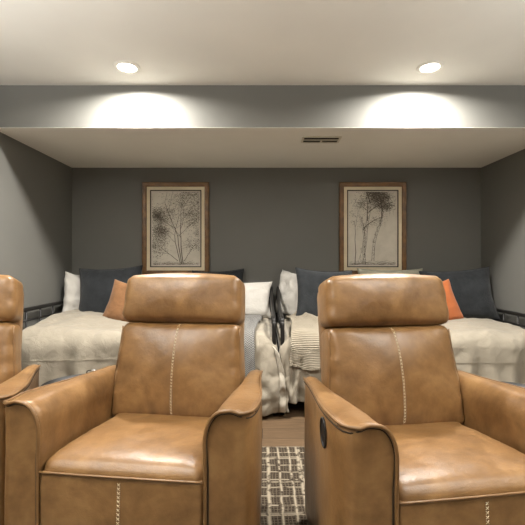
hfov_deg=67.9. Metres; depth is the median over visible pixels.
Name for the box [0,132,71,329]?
wall
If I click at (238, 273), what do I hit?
throw pillow
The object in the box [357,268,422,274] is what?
throw pillow
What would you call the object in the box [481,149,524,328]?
wall
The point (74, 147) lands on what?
ceiling
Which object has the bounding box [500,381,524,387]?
side table
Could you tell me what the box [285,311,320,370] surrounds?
throw blanket
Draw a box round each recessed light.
[113,60,140,73]
[416,60,443,73]
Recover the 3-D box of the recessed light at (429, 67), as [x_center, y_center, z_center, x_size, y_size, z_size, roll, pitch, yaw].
[1.097,-1.275,2.554,0.172,0.010,0.172,0,0,0]
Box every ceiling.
[0,0,524,84]
[0,127,524,167]
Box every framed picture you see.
[142,182,208,274]
[339,182,406,274]
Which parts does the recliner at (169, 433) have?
armrest, footrest panel, seat, backrest, armrest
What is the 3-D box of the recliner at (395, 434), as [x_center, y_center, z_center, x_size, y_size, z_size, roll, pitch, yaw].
[0.588,0.595,1.546,0.865,1.089,0.865,0,0,-8]
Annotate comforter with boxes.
[21,309,288,415]
[276,317,524,403]
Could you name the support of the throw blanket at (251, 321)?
on the comforter at (69, 342)
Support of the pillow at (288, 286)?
on the comforter at (483, 347)
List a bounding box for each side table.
[40,370,94,386]
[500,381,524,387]
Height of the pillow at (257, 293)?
0.346 m
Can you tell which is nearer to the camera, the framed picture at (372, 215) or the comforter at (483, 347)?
the comforter at (483, 347)
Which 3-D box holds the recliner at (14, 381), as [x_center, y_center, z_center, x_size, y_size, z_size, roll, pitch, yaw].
[-1.391,0.595,1.595,0.865,1.089,0.865,0,0,-18]
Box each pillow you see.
[62,271,80,311]
[79,265,142,312]
[102,279,128,321]
[192,269,243,280]
[244,282,271,318]
[275,269,297,314]
[295,267,352,315]
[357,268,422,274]
[419,267,499,318]
[442,279,463,319]
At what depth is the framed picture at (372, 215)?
3.99 m
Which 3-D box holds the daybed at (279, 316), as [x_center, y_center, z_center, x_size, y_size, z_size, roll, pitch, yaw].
[1.175,0.692,3.459,2.084,0.917,1.058,0,0,0]
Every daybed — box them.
[23,286,275,414]
[276,286,524,414]
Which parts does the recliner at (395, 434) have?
latch plate, armrest, backrest, seat, footrest panel, armrest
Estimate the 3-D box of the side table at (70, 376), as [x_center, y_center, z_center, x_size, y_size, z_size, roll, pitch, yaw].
[-0.995,0.887,2.100,0.364,0.525,0.364,0,0,0]
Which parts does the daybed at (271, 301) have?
frame, frame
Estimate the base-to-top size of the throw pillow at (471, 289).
0.533 m
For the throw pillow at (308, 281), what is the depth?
3.52 m
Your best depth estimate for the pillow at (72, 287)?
3.68 m
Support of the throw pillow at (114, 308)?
on the daybed at (271, 301)
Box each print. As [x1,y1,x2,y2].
[151,191,199,265]
[348,191,396,265]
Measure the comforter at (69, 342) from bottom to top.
0.684 m
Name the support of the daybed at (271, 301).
on the floor
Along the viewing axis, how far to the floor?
2.70 m
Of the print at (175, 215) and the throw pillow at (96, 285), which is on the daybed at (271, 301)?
the throw pillow at (96, 285)
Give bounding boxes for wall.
[0,85,524,126]
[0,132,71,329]
[72,168,480,317]
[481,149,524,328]
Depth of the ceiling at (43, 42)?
2.25 m
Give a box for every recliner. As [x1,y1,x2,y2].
[0,275,40,524]
[2,273,262,524]
[303,273,524,524]
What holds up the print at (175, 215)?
attached to the framed picture at (175, 215)
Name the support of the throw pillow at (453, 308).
on the daybed at (279, 316)
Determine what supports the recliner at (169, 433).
on the rug
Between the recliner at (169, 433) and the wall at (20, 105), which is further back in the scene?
the wall at (20, 105)
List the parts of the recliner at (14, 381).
backrest, armrest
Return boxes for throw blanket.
[244,315,261,376]
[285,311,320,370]
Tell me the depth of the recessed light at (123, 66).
2.54 m
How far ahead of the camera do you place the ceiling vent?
3.07 m
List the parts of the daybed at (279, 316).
frame, frame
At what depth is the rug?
1.97 m
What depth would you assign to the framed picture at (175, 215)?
3.99 m
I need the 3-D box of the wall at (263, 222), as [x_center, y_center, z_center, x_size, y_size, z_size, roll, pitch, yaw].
[0.143,-0.065,4.064,4.439,2.430,0.120,0,0,0]
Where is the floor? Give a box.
[262,402,304,446]
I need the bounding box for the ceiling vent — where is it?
[301,136,341,142]
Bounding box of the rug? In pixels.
[261,447,308,524]

